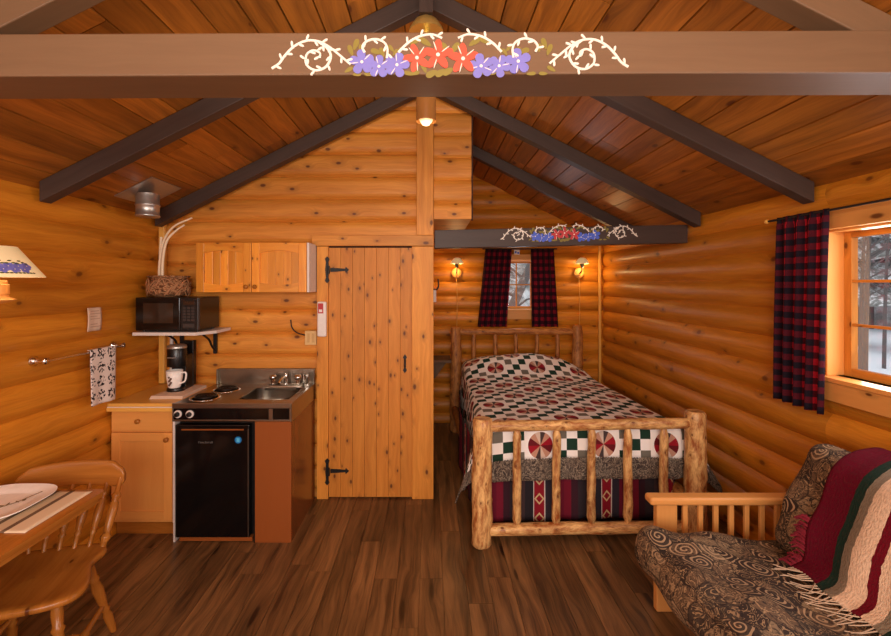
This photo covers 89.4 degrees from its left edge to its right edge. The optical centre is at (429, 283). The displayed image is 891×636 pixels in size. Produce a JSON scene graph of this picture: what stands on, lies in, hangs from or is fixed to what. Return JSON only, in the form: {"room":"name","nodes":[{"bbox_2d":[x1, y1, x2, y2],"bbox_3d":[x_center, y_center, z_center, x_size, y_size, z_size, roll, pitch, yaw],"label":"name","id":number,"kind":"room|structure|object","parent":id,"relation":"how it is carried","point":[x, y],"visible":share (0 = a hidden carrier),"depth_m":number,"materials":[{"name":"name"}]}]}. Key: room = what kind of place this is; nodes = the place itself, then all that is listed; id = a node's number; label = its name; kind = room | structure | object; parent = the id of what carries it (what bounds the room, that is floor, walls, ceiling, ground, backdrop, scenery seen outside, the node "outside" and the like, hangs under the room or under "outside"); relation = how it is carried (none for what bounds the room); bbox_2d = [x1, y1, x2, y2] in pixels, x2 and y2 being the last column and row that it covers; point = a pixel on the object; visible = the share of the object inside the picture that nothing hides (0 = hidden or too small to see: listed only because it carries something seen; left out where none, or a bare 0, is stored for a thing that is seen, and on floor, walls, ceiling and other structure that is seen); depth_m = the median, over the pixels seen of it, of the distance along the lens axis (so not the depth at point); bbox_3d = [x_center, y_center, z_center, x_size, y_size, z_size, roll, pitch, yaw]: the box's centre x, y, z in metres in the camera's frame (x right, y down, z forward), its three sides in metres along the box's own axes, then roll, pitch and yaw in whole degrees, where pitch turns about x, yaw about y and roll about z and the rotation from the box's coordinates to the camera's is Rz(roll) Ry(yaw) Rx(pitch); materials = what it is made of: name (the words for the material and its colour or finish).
{"room":"log cabin interior","nodes":[
{"label":"log cabin interior","id":0,"kind":"room"},
{"bbox_2d":[0,179,161,624],"bbox_3d":[-2.180,0.545,1.450,0.160,2.350,8.200,0,0,0],"label":"wall","id":1,"kind":"structure","parent":0,"point":[90,254],"depth_m":2.62,"materials":[{"name":"wood"}]},
{"bbox_2d":[0,245,45,303],"bbox_3d":[-1.904,-0.016,1.930,0.412,0.292,0.344,0,0,0],"label":"lamp","id":2,"kind":"object","parent":1,"relation":"attached to","point":[14,263],"visible":1,"depth_m":1.91,"materials":[{"name":"beige"}]},
{"bbox_2d":[0,267,9,271],"bbox_3d":[-1.748,-0.062,1.843,0.030,0.031,0.034,0,0,0],"label":"flower","id":3,"kind":"object","parent":2,"relation":"on","point":[2,269],"depth_m":1.85,"materials":[{"name":"purple paint"}]},
{"bbox_2d":[2,263,14,268],"bbox_3d":[-1.747,-0.075,1.863,0.025,0.031,0.038,0,0,14],"label":"flower","id":4,"kind":"object","parent":2,"relation":"on","point":[4,265],"depth_m":1.86,"materials":[{"name":"purple paint"}]},
{"bbox_2d":[10,267,20,272],"bbox_3d":[-1.730,-0.062,1.876,0.027,0.031,0.038,0,0,0],"label":"flower","id":5,"kind":"object","parent":2,"relation":"on","point":[12,269],"depth_m":1.88,"materials":[{"name":"purple paint"}]},
{"bbox_2d":[13,262,23,268],"bbox_3d":[-1.734,-0.076,1.897,0.025,0.031,0.039,0,0,0],"label":"flower","id":6,"kind":"object","parent":2,"relation":"on","point":[16,265],"depth_m":1.90,"materials":[{"name":"purple paint"}]},
{"bbox_2d":[22,263,30,269],"bbox_3d":[-1.730,-0.075,1.931,0.025,0.031,0.040,0,0,0],"label":"flower","id":7,"kind":"object","parent":2,"relation":"on","point":[25,266],"depth_m":1.93,"materials":[{"name":"purple paint"}]},
{"bbox_2d":[28,341,125,365],"bbox_3d":[-2.061,0.408,2.680,0.080,0.056,0.656,0,0,0],"label":"towel bar","id":8,"kind":"object","parent":1,"relation":"attached to","point":[33,360],"visible":0.92,"depth_m":2.40,"materials":[{"name":"silver metal"}]},
{"bbox_2d":[87,345,115,406],"bbox_3d":[-2.027,0.566,2.783,0.033,0.344,0.216,0,0,0],"label":"hand towel","id":9,"kind":"object","parent":8,"relation":"hanging from","point":[102,360],"visible":1,"depth_m":2.78,"materials":[{"name":"fabric"}]},
{"bbox_2d":[87,307,101,331],"bbox_3d":[-2.088,0.220,2.797,0.014,0.145,0.115,0,0,0],"label":"paper notice","id":10,"kind":"object","parent":1,"relation":"attached to","point":[94,314],"visible":1,"depth_m":2.80,"materials":[{"name":"paper"}]},
{"bbox_2d":[91,310,100,326],"bbox_3d":[-2.081,0.216,2.802,0.001,0.100,0.084,0,0,0],"label":"print","id":11,"kind":"object","parent":10,"relation":"attached to","point":[95,314],"depth_m":2.81},
{"bbox_2d":[158,99,415,496],"bbox_3d":[-1.058,0.040,3.575,2.165,3.260,0.090,0,0,0],"label":"wall partition","id":12,"kind":"structure","parent":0,"point":[362,181],"depth_m":3.53,"materials":[{"name":"brown wood"}]},
{"bbox_2d":[159,225,166,382],"bbox_3d":[-2.078,0.140,3.497,0.045,1.260,0.034,0,0,0],"label":"trim","id":13,"kind":"structure","parent":12,"relation":"attached to","point":[162,230],"depth_m":3.48,"materials":[{"name":"wood"}]},
{"bbox_2d":[132,327,230,353],"bbox_3d":[-1.812,0.439,3.321,0.515,0.202,0.382,0,0,0],"label":"wall shelf","id":14,"kind":"object","parent":12,"relation":"attached to","point":[216,330],"visible":0.8,"depth_m":3.20,"materials":[{"name":"white laminate"}]},
{"bbox_2d":[136,296,218,331],"bbox_3d":[-1.845,0.216,3.312,0.440,0.243,0.317,0,0,0],"label":"microwave","id":15,"kind":"object","parent":14,"relation":"on","point":[184,313],"visible":0.98,"depth_m":3.15,"materials":[{"name":"black plastic"}]},
{"bbox_2d":[145,275,191,296],"bbox_3d":[-1.920,0.018,3.310,0.293,0.157,0.293,0,0,0],"label":"basket","id":16,"kind":"object","parent":15,"relation":"on","point":[158,285],"visible":1,"depth_m":3.21,"materials":[{"name":"wicker"}]},
{"bbox_2d":[159,237,162,252],"bbox_3d":[-2.005,-0.140,3.350,0.029,0.421,0.020,0,0,0],"label":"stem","id":17,"kind":"object","parent":16,"relation":"in","point":[161,238],"visible":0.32,"depth_m":3.34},
{"bbox_2d":[161,225,184,275],"bbox_3d":[-1.878,-0.183,3.281,0.181,0.505,0.026,0,0,5],"label":"stem","id":18,"kind":"object","parent":16,"relation":"in","point":[178,228],"visible":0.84,"depth_m":3.28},
{"bbox_2d":[158,217,192,274],"bbox_3d":[-1.872,-0.210,3.303,0.259,0.561,0.022,0,0,4],"label":"stem","id":19,"kind":"object","parent":16,"relation":"in","point":[175,225],"visible":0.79,"depth_m":3.30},
{"bbox_2d":[196,243,316,291],"bbox_3d":[-1.300,-0.121,3.389,0.830,0.362,0.252,0,0,0],"label":"upper cabinet","id":20,"kind":"object","parent":12,"relation":"attached to","point":[220,267],"visible":1,"depth_m":3.30,"materials":[{"name":"brown wood"}]},
{"bbox_2d":[290,320,316,344],"bbox_3d":[-0.990,0.377,3.515,0.210,0.196,0.026,0,0,0],"label":"outlet plate","id":21,"kind":"object","parent":12,"relation":"attached to","point":[310,336],"visible":1,"depth_m":3.50,"materials":[{"name":"plastic"}]},
{"bbox_2d":[317,301,326,336],"bbox_3d":[-0.831,0.270,3.465,0.070,0.270,0.047,0,0,0],"label":"wall dispenser","id":22,"kind":"object","parent":12,"relation":"attached to","point":[321,305],"visible":1,"depth_m":3.44,"materials":[{"name":"white plastic"}]},
{"bbox_2d":[317,246,328,498],"bbox_3d":[-0.834,0.689,3.515,0.088,1.962,0.050,0,0,0],"label":"trim","id":23,"kind":"structure","parent":12,"relation":"attached to","point":[322,251],"depth_m":3.49,"materials":[{"name":"brown wood"}]},
{"bbox_2d":[325,248,411,496],"bbox_3d":[-0.477,0.688,3.506,0.676,1.940,0.072,0,0,0],"label":"door","id":24,"kind":"structure","parent":12,"relation":"in","point":[370,289],"depth_m":3.50,"materials":[{"name":"brown wood"}]},
{"bbox_2d":[329,246,411,247],"bbox_3d":[-0.465,-0.289,3.522,0.650,0.012,0.007,0,0,0],"label":"trim","id":25,"kind":"structure","parent":12,"relation":"attached to","point":[329,246],"depth_m":3.52,"materials":[{"name":"wood"}]},
{"bbox_2d":[312,235,433,245],"bbox_3d":[-0.443,-0.337,3.511,0.944,0.083,0.058,0,0,0],"label":"trim","id":26,"kind":"structure","parent":12,"relation":"attached to","point":[318,240],"depth_m":3.48,"materials":[{"name":"brown wood"}]},
{"bbox_2d":[412,246,432,498],"bbox_3d":[-0.057,0.689,3.515,0.167,1.962,0.050,0,0,0],"label":"trim","id":27,"kind":"structure","parent":12,"relation":"attached to","point":[422,256],"depth_m":3.49,"materials":[{"name":"brown wood"}]},
{"bbox_2d":[416,122,432,234],"bbox_3d":[-0.039,-0.959,3.518,0.132,1.157,0.045,0,0,0],"label":"trim","id":28,"kind":"structure","parent":12,"relation":"attached to","point":[424,134],"depth_m":3.50,"materials":[{"name":"brown wood"}]},
{"bbox_2d":[434,223,687,248],"bbox_3d":[1.038,-0.383,3.602,2.005,0.200,0.095,0,0,0],"label":"beam","id":29,"kind":"structure","parent":12,"relation":"attached to","point":[598,235],"depth_m":3.56,"materials":[{"name":"brown paint"}]},
{"bbox_2d":[531,232,539,240],"bbox_3d":[0.832,-0.378,3.558,0.075,0.074,0.003,0,0,0],"label":"flower","id":30,"kind":"object","parent":29,"relation":"on","point":[535,236],"depth_m":3.56,"materials":[{"name":"blue paint"}]},
{"bbox_2d":[538,234,545,241],"bbox_3d":[0.884,-0.366,3.558,0.068,0.068,0.003,0,0,0],"label":"flower","id":31,"kind":"object","parent":29,"relation":"on","point":[541,237],"depth_m":3.56,"materials":[{"name":"blue paint"}]},
{"bbox_2d":[544,233,553,241],"bbox_3d":[0.941,-0.370,3.558,0.074,0.075,0.003,0,0,0],"label":"flower","id":32,"kind":"object","parent":29,"relation":"on","point":[548,237],"depth_m":3.56,"materials":[{"name":"blue paint"}]},
{"bbox_2d":[551,229,560,239],"bbox_3d":[0.996,-0.392,3.558,0.083,0.086,0.003,0,0,0],"label":"flower","id":33,"kind":"object","parent":29,"relation":"on","point":[555,233],"depth_m":3.56,"materials":[{"name":"paint"}]},
{"bbox_2d":[560,227,569,237],"bbox_3d":[1.064,-0.407,3.558,0.092,0.089,0.003,0,0,0],"label":"flower","id":34,"kind":"object","parent":29,"relation":"on","point":[564,231],"depth_m":3.56,"materials":[{"name":"paint"}]},
{"bbox_2d":[568,228,579,239],"bbox_3d":[1.139,-0.396,3.558,0.092,0.090,0.003,0,0,0],"label":"flower","id":35,"kind":"object","parent":29,"relation":"on","point":[573,233],"depth_m":3.56,"materials":[{"name":"paint"}]},
{"bbox_2d":[577,232,585,241],"bbox_3d":[1.193,-0.371,3.558,0.074,0.075,0.003,0,0,0],"label":"flower","id":36,"kind":"object","parent":29,"relation":"on","point":[581,236],"depth_m":3.56,"materials":[{"name":"blue paint"}]},
{"bbox_2d":[584,233,591,240],"bbox_3d":[1.250,-0.371,3.558,0.068,0.068,0.003,0,0,0],"label":"flower","id":37,"kind":"object","parent":29,"relation":"on","point":[587,236],"depth_m":3.56,"materials":[{"name":"blue paint"}]},
{"bbox_2d":[590,230,599,239],"bbox_3d":[1.306,-0.388,3.558,0.078,0.078,0.003,0,0,0],"label":"flower","id":38,"kind":"object","parent":29,"relation":"on","point":[594,234],"depth_m":3.56,"materials":[{"name":"blue paint"}]},
{"bbox_2d":[0,423,742,635],"bbox_3d":[-0.020,1.730,1.450,4.460,0.120,8.200,0,0,0],"label":"floor","id":39,"kind":"structure","parent":0,"point":[353,566],"depth_m":2.51,"materials":[{"name":"laminate"}]},
{"bbox_2d":[0,489,103,566],"bbox_3d":[-1.765,1.295,1.385,0.630,0.750,1.270,0,0,0],"label":"dining table","id":40,"kind":"object","parent":39,"relation":"on","point":[12,545],"visible":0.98,"depth_m":1.71,"materials":[{"name":"brown wood"}]},
{"bbox_2d":[0,491,91,532],"bbox_3d":[-1.782,0.917,1.827,0.575,0.003,0.335,0,0,0],"label":"placemat","id":41,"kind":"object","parent":40,"relation":"on","point":[23,521],"visible":0.74,"depth_m":1.80,"materials":[{"name":"fabric"}]},
{"bbox_2d":[0,483,57,518],"bbox_3d":[-1.775,0.903,1.850,0.330,0.020,0.330,0,0,0],"label":"dinner plate","id":42,"kind":"object","parent":41,"relation":"on","point":[14,498],"visible":1,"depth_m":1.93,"materials":[{"name":"ceramic"}]},
{"bbox_2d":[0,491,41,507],"bbox_3d":[-1.738,0.903,1.855,0.032,0.013,0.221,0,0,39],"label":"print","id":43,"kind":"object","parent":42,"relation":"on","point":[14,499],"depth_m":1.91},
{"bbox_2d":[0,460,125,635],"bbox_3d":[-1.676,1.270,1.934,0.492,0.808,0.583,0,0,-14],"label":"dining chair","id":44,"kind":"object","parent":39,"relation":"on","point":[43,580],"visible":0.79,"depth_m":2.03,"materials":[{"name":"brown wood"}]},
{"bbox_2d":[111,412,172,533],"bbox_3d":[-1.885,1.236,3.208,0.426,0.868,0.584,0,0,0],"label":"base cabinet","id":45,"kind":"object","parent":39,"relation":"on","point":[141,442],"visible":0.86,"depth_m":2.96,"materials":[{"name":"brown wood"}]},
{"bbox_2d":[106,384,214,411],"bbox_3d":[-1.881,0.802,3.214,0.435,0.050,0.592,0,0,0],"label":"countertop","id":46,"kind":"structure","parent":45,"relation":"on","point":[140,401],"depth_m":2.95,"materials":[{"name":"beige laminate"}]},
{"bbox_2d":[149,385,205,398],"bbox_3d":[-1.781,0.766,3.205,0.218,0.020,0.350,0,0,0],"label":"cutting board","id":47,"kind":"object","parent":46,"relation":"on","point":[195,388],"visible":0.78,"depth_m":3.11,"materials":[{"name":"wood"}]},
{"bbox_2d":[166,340,195,391],"bbox_3d":[-1.805,0.589,3.260,0.132,0.338,0.240,0,0,0],"label":"coffee maker","id":48,"kind":"object","parent":47,"relation":"on","point":[179,356],"visible":0.93,"depth_m":3.22,"materials":[{"name":"black plastic"}]},
{"bbox_2d":[166,369,186,388],"bbox_3d":[-1.794,0.670,3.170,0.138,0.122,0.108,0,0,41],"label":"coffee mug","id":49,"kind":"object","parent":48,"relation":"in","point":[174,377],"visible":1,"depth_m":3.15,"materials":[{"name":"ceramic"}]},
{"bbox_2d":[176,421,253,540],"bbox_3d":[-1.394,1.288,3.158,0.496,0.765,0.524,0,0,0],"label":"mini fridge","id":50,"kind":"object","parent":39,"relation":"on","point":[215,459],"visible":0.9,"depth_m":2.90,"materials":[{"name":"black plastic"}]},
{"bbox_2d":[172,368,315,542],"bbox_3d":[-1.276,1.163,3.192,0.768,1.015,0.637,0,0,0],"label":"kitchenette","id":51,"kind":"object","parent":39,"relation":"on","point":[280,402],"visible":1,"depth_m":2.91,"materials":[{"name":"metal"}]},
{"bbox_2d":[242,387,300,399],"bbox_3d":[-1.117,0.846,3.190,0.355,0.150,0.360,0,0,0],"label":"sink basin","id":52,"kind":"object","parent":51,"relation":"in","point":[256,393],"depth_m":3.36,"materials":[{"name":"metal"}]},
{"bbox_2d":[269,373,301,385],"bbox_3d":[-1.100,0.729,3.360,0.246,0.088,0.186,0,0,0],"label":"faucet","id":53,"kind":"object","parent":51,"relation":"on","point":[273,377],"depth_m":3.40,"materials":[{"name":"silver metal"}]},
{"bbox_2d":[449,325,707,549],"bbox_3d":[1.013,1.071,4.017,1.585,1.198,2.364,0,0,-2],"label":"bed","id":54,"kind":"object","parent":39,"relation":"on","point":[693,422],"visible":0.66,"depth_m":2.88,"materials":[{"name":"brown wood"}]},
{"bbox_2d":[458,388,674,522],"bbox_3d":[0.959,1.347,4.021,1.420,0.487,2.008,0,0,-2],"label":"bed skirt","id":55,"kind":"object","parent":54,"relation":"on","point":[536,496],"visible":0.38,"depth_m":3.03,"materials":[{"name":"fabric"}]},
{"bbox_2d":[455,353,721,503],"bbox_3d":[1.065,1.120,4.019,1.871,0.742,2.121,0,0,-2],"label":"quilt","id":56,"kind":"object","parent":54,"relation":"on","point":[521,386],"visible":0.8,"depth_m":3.21,"materials":[{"name":"fabric"}]},
{"bbox_2d":[645,493,785,611],"bbox_3d":[1.495,1.367,1.238,0.850,0.605,2.215,0,0,0],"label":"futon","id":57,"kind":"object","parent":39,"relation":"on","point":[664,504],"visible":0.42,"depth_m":2.29,"materials":[{"name":"brown wood"}]},
{"bbox_2d":[634,444,878,635],"bbox_3d":[1.456,1.090,1.218,0.994,0.720,1.958,0,0,0],"label":"mattress","id":58,"kind":"object","parent":57,"relation":"on","point":[714,583],"visible":0.67,"depth_m":1.81,"materials":[{"name":"fabric"}]},
{"bbox_2d":[634,525,878,635],"bbox_3d":[1.340,1.285,1.230,0.759,0.330,1.930,0,0,0],"label":"seat cushion","id":59,"kind":"object","parent":58,"relation":"on","point":[715,583],"depth_m":1.75,"materials":[{"name":"fabric"}]},
{"bbox_2d":[775,444,850,556],"bbox_3d":[1.766,0.994,1.200,0.373,0.527,1.920,0,0,0],"label":"cushion","id":60,"kind":"object","parent":58,"relation":"on","point":[804,494],"depth_m":2.03,"materials":[{"name":"fabric"}]},
{"bbox_2d":[773,447,890,635],"bbox_3d":[1.685,0.929,1.362,0.630,0.495,1.171,0,0,0],"label":"throw","id":61,"kind":"object","parent":58,"relation":"on","point":[846,540],"visible":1,"depth_m":1.73,"materials":[{"name":"fabric"}]},
{"bbox_2d":[0,0,890,226],"bbox_3d":[-0.020,-1.042,1.450,4.740,1.317,8.100,0,0,0],"label":"ceiling","id":62,"kind":"structure","parent":0,"point":[822,139],"depth_m":2.28,"materials":[{"name":"brown wood"}]},
{"bbox_2d":[0,0,104,33],"bbox_3d":[-1.044,-1.007,1.448,2.048,1.139,0.085,0,0,0],"label":"rafter","id":63,"kind":"object","parent":62,"relation":"attached to","point":[16,16],"visible":1,"depth_m":1.43,"materials":[{"name":"wood"}]},
{"bbox_2d":[114,177,180,218],"bbox_3d":[-1.900,-0.569,3.050,0.244,0.238,0.340,0,0,0],"label":"ceiling vent","id":64,"kind":"object","parent":62,"relation":"in","point":[147,194],"visible":1,"depth_m":2.98,"materials":[{"name":"metal"}]},
{"bbox_2d":[39,0,418,203],"bbox_3d":[-1.044,-1.007,2.417,2.048,1.139,0.075,0,0,0],"label":"rafter","id":65,"kind":"object","parent":62,"relation":"attached to","point":[132,148],"visible":0.64,"depth_m":2.38,"materials":[{"name":"wood"}]},
{"bbox_2d":[155,97,415,226],"bbox_3d":[-1.044,-1.007,3.422,2.048,1.139,0.085,0,0,0],"label":"rafter","id":66,"kind":"object","parent":62,"relation":"attached to","point":[381,106],"visible":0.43,"depth_m":3.38,"materials":[{"name":"wood"}]},
{"bbox_2d":[409,0,442,125],"bbox_3d":[-0.020,-1.188,2.300,0.176,0.754,0.176,0,0,0],"label":"pendant lamp","id":67,"kind":"object","parent":62,"relation":"hanging from","point":[425,106],"visible":0.65,"depth_m":2.25,"materials":[{"name":"gold metal"}]},
{"bbox_2d":[0,28,890,98],"bbox_3d":[0.020,-0.701,1.452,3.160,0.150,0.175,0,0,0],"label":"beam","id":68,"kind":"structure","parent":62,"relation":"attached to","point":[651,63],"depth_m":1.37,"materials":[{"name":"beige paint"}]},
{"bbox_2d":[349,49,373,73],"bbox_3d":[-0.207,-0.676,1.368,0.075,0.074,0.003,0,0,0],"label":"flower","id":69,"kind":"object","parent":68,"relation":"on","point":[361,61],"depth_m":1.37,"materials":[{"name":"purple paint"}]},
{"bbox_2d":[368,55,389,76],"bbox_3d":[-0.155,-0.663,1.368,0.068,0.068,0.003,0,0,0],"label":"flower","id":70,"kind":"object","parent":68,"relation":"on","point":[378,65],"depth_m":1.37,"materials":[{"name":"purple paint"}]},
{"bbox_2d":[386,52,409,76],"bbox_3d":[-0.099,-0.666,1.368,0.074,0.075,0.003,0,0,0],"label":"flower","id":71,"kind":"object","parent":68,"relation":"on","point":[397,63],"depth_m":1.37,"materials":[{"name":"purple paint"}]},
{"bbox_2d":[403,44,428,71],"bbox_3d":[-0.043,-0.687,1.368,0.083,0.086,0.003,0,0,0],"label":"flower","id":72,"kind":"object","parent":68,"relation":"on","point":[415,56],"depth_m":1.37,"materials":[{"name":"red paint"}]},
{"bbox_2d":[427,39,452,67],"bbox_3d":[0.025,-0.701,1.368,0.092,0.089,0.003,0,0,0],"label":"flower","id":73,"kind":"object","parent":68,"relation":"on","point":[439,51],"depth_m":1.37,"materials":[{"name":"red paint"}]},
{"bbox_2d":[448,43,477,71],"bbox_3d":[0.100,-0.689,1.368,0.092,0.089,0.003,0,0,0],"label":"flower","id":74,"kind":"object","parent":68,"relation":"on","point":[462,57],"depth_m":1.37,"materials":[{"name":"red paint"}]},
{"bbox_2d":[471,53,492,77],"bbox_3d":[0.154,-0.663,1.368,0.074,0.074,0.003,0,0,0],"label":"flower","id":75,"kind":"object","parent":68,"relation":"on","point":[481,63],"depth_m":1.37,"materials":[{"name":"purple paint"}]},
{"bbox_2d":[488,55,510,77],"bbox_3d":[0.211,-0.662,1.368,0.068,0.068,0.003,0,0,0],"label":"flower","id":76,"kind":"object","parent":68,"relation":"on","point":[499,66],"depth_m":1.37,"materials":[{"name":"purple paint"}]},
{"bbox_2d":[505,48,530,73],"bbox_3d":[0.267,-0.678,1.368,0.078,0.077,0.003,0,0,0],"label":"flower","id":77,"kind":"object","parent":68,"relation":"on","point":[517,60],"depth_m":1.37,"materials":[{"name":"purple paint"}]},
{"bbox_2d":[473,145,632,225],"bbox_3d":[1.188,-0.914,4.420,1.695,0.961,0.080,0,0,0],"label":"rafter","id":78,"kind":"object","parent":62,"relation":"attached to","point":[480,155],"visible":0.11,"depth_m":4.38,"materials":[{"name":"wood"}]},
{"bbox_2d":[437,97,700,227],"bbox_3d":[1.008,-1.005,3.422,2.055,1.143,0.085,0,0,0],"label":"rafter","id":79,"kind":"object","parent":62,"relation":"attached to","point":[472,106],"visible":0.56,"depth_m":3.38,"materials":[{"name":"wood"}]},
{"bbox_2d":[433,0,813,203],"bbox_3d":[1.008,-1.005,2.417,2.055,1.143,0.075,0,0,0],"label":"rafter","id":80,"kind":"object","parent":62,"relation":"attached to","point":[452,13],"visible":0.64,"depth_m":2.38,"materials":[{"name":"wood"}]},
{"bbox_2d":[743,0,890,30],"bbox_3d":[1.008,-1.005,1.448,2.055,1.143,0.085,0,0,0],"label":"rafter","id":81,"kind":"object","parent":62,"relation":"attached to","point":[806,15],"visible":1,"depth_m":1.41,"materials":[{"name":"wood"}]},
{"bbox_2d":[433,97,470,234],"bbox_3d":[0.177,-1.044,4.448,0.296,1.069,1.844,0,0,0],"label":"wall","id":82,"kind":"structure","parent":0,"point":[452,127],"depth_m":3.53,"materials":[{"name":"brown wood"}]},
{"bbox_2d":[471,115,472,220],"bbox_3d":[0.331,-0.950,3.537,0.011,0.901,0.026,0,0,0],"label":"trim","id":83,"kind":"structure","parent":82,"relation":"attached to","point":[471,115],"depth_m":3.52,"materials":[{"name":"wood"}]},
{"bbox_2d":[433,175,603,422],"bbox_3d":[0.000,0.040,5.475,4.200,3.260,0.150,0,0,0],"label":"wall","id":84,"kind":"structure","parent":0,"point":[493,207],"depth_m":5.41,"materials":[{"name":"wood"}]},
{"bbox_2d":[450,258,463,301],"bbox_3d":[0.315,0.232,5.272,0.156,1.077,0.200,0,0,0],"label":"wall lamp","id":85,"kind":"object","parent":84,"relation":"attached to","point":[456,272],"visible":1,"depth_m":5.34,"materials":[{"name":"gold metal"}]},
{"bbox_2d":[514,250,519,254],"bbox_3d":[1.032,-0.378,5.351,0.065,0.055,0.021,0,0,0],"label":"plaque","id":86,"kind":"object","parent":84,"relation":"attached to","point":[516,252],"visible":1,"depth_m":5.34,"materials":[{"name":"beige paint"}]},
{"bbox_2d":[507,254,531,318],"bbox_3d":[1.050,0.033,5.433,0.580,0.775,0.155,0,0,0],"label":"window","id":87,"kind":"structure","parent":84,"relation":"in","point":[514,312],"depth_m":5.37,"materials":[{"name":"brown wood"}]},
{"bbox_2d":[482,248,556,249],"bbox_3d":[1.060,-0.415,5.344,0.880,0.014,0.072,0,0,0],"label":"curtain rod","id":88,"kind":"object","parent":84,"relation":"attached to","point":[482,248],"visible":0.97,"depth_m":5.31,"materials":[{"name":"metal"}]},
{"bbox_2d":[478,249,511,326],"bbox_3d":[0.764,0.045,5.316,0.402,0.920,0.046,0,0,0],"label":"curtain","id":89,"kind":"object","parent":88,"relation":"hanging from","point":[493,310],"visible":1,"depth_m":5.31,"materials":[{"name":"fabric"}]},
{"bbox_2d":[531,249,557,326],"bbox_3d":[1.350,0.045,5.313,0.321,0.920,0.045,0,0,0],"label":"curtain","id":90,"kind":"object","parent":88,"relation":"hanging from","point":[543,279],"visible":1,"depth_m":5.32,"materials":[{"name":"fabric"}]},
{"bbox_2d":[574,258,588,324],"bbox_3d":[1.775,0.232,5.272,0.156,1.077,0.200,0,0,0],"label":"wall lamp","id":91,"kind":"object","parent":84,"relation":"attached to","point":[578,272],"visible":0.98,"depth_m":5.35,"materials":[{"name":"yellow glass"}]},
{"bbox_2d":[598,246,600,382],"bbox_3d":[2.022,0.610,5.365,0.025,2.120,0.030,0,0,0],"label":"trim","id":92,"kind":"structure","parent":84,"relation":"attached to","point":[599,247],"depth_m":5.35,"materials":[{"name":"wood"}]},
{"bbox_2d":[602,168,890,539],"bbox_3d":[2.145,0.545,1.450,0.170,2.350,8.200,0,0,0],"label":"wall","id":93,"kind":"structure","parent":0,"point":[690,325],"depth_m":3.13,"materials":[{"name":"wood"}]},
{"bbox_2d":[764,197,890,223],"bbox_3d":[2.006,-0.365,1.927,0.089,0.028,1.453,0,0,0],"label":"curtain rod","id":94,"kind":"object","parent":93,"relation":"attached to","point":[766,221],"visible":0.89,"depth_m":2.17,"materials":[{"name":"metal"}]},
{"bbox_2d":[773,208,829,414],"bbox_3d":[1.972,0.139,2.394,0.061,1.027,0.340,0,0,3],"label":"curtain","id":95,"kind":"object","parent":94,"relation":"hanging from","point":[802,242],"visible":1,"depth_m":2.39,"materials":[{"name":"fabric"}]},
{"bbox_2d":[824,200,890,417],"bbox_3d":[2.105,0.107,1.873,0.180,0.971,1.165,0,0,0],"label":"window","id":96,"kind":"structure","parent":93,"relation":"in","point":[842,325],"depth_m":2.29,"materials":[{"name":"brown wood"}]},
{"bbox_3d":[-0.015,0.580,4.510,0.080,2.180,1.780,0,0,0],"label":"wall","id":97,"kind":"structure","parent":0,"visible":0},
{"bbox_2d":[433,290,435,301],"bbox_3d":[0.043,0.120,4.500,0.039,0.120,0.080,0,0,0],"label":"thermostat","id":98,"kind":"object","parent":97,"relation":"attached to","point":[434,291],"visible":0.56,"depth_m":4.46,"materials":[{"name":"white plastic"}]},
{"bbox_2d":[433,355,450,377],"bbox_3d":[0.130,0.955,5.125,0.210,0.230,0.350,0,0,0],"label":"shelf","id":99,"kind":"object","parent":97,"relation":"attached to","point":[439,361],"visible":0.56,"depth_m":5.10,"materials":[{"name":"wood"}]},
{"label":"outside","id":100,"kind":"structure","parent":0,"visible":0},
{"bbox_2d":[868,329,890,374],"bbox_3d":[17.000,2.273,14.000,46.000,0.488,52.000,0,0,0],"label":"ground","id":101,"kind":"structure","parent":100,"point":[875,335],"depth_m":14.89,"materials":[{"name":"snow"}]},
{"bbox_2d":[509,263,523,299],"bbox_3d":[3.095,-2.220,24.003,3.497,9.583,3.468,0,0,0],"label":"conifer tree","id":102,"kind":"object","parent":101,"relation":"on","point":[512,274],"visible":0.03,"depth_m":23.17,"materials":[{"name":"grey plant"}]},
{"bbox_2d":[508,263,529,305],"bbox_3d":[1.775,0.183,9.307,2.241,4.654,0.280,0,0,-6],"label":"bare tree","id":103,"kind":"object","parent":101,"relation":"on","point":[524,278],"visible":0.16,"depth_m":9.27,"materials":[{"name":"grey plant"}]},
{"bbox_2d":[508,263,890,326],"bbox_3d":[20.039,-3.840,22.039,79.755,14.749,31.321,0,0,45],"label":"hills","id":104,"kind":"structure","parent":101,"relation":"on","point":[878,311],"depth_m":32.16,"materials":[{"name":"snow"}]},
{"bbox_2d":[858,234,890,335],"bbox_3d":[15.649,-2.211,16.138,3.547,9.565,3.720,0,0,-24],"label":"conifer tree","id":105,"kind":"object","parent":101,"relation":"on","point":[876,300],"visible":0.06,"depth_m":15.31,"materials":[{"name":"grey plant"}]},
{"bbox_2d":[858,234,890,370],"bbox_3d":[8.137,-0.879,8.440,2.725,6.904,2.199,0,0,0],"label":"bare tree","id":106,"kind":"object","parent":101,"relation":"on","point":[869,255],"visible":0.14,"depth_m":8.51,"materials":[{"name":"grey plant"}]},
{"bbox_2d":[858,237,890,368],"bbox_3d":[10.820,-0.879,11.309,2.360,6.904,2.286,0,0,21],"label":"bare tree","id":107,"kind":"object","parent":101,"relation":"on","point":[861,264],"visible":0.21,"depth_m":11.10,"materials":[{"name":"grey plant"}]},
{"bbox_2d":[858,234,890,368],"bbox_3d":[12.247,-0.961,12.027,2.612,7.066,2.154,0,0,27],"label":"bare tree","id":108,"kind":"object","parent":101,"relation":"on","point":[885,294],"visible":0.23,"depth_m":12.11,"materials":[{"name":"grey plant"}]},
{"bbox_2d":[869,240,890,328],"bbox_3d":[21.748,-2.740,22.026,4.156,10.622,4.276,0,0,0],"label":"conifer tree","id":109,"kind":"object","parent":101,"relation":"on","point":[871,309],"visible":0.02,"depth_m":21.87,"materials":[{"name":"grey plant"}]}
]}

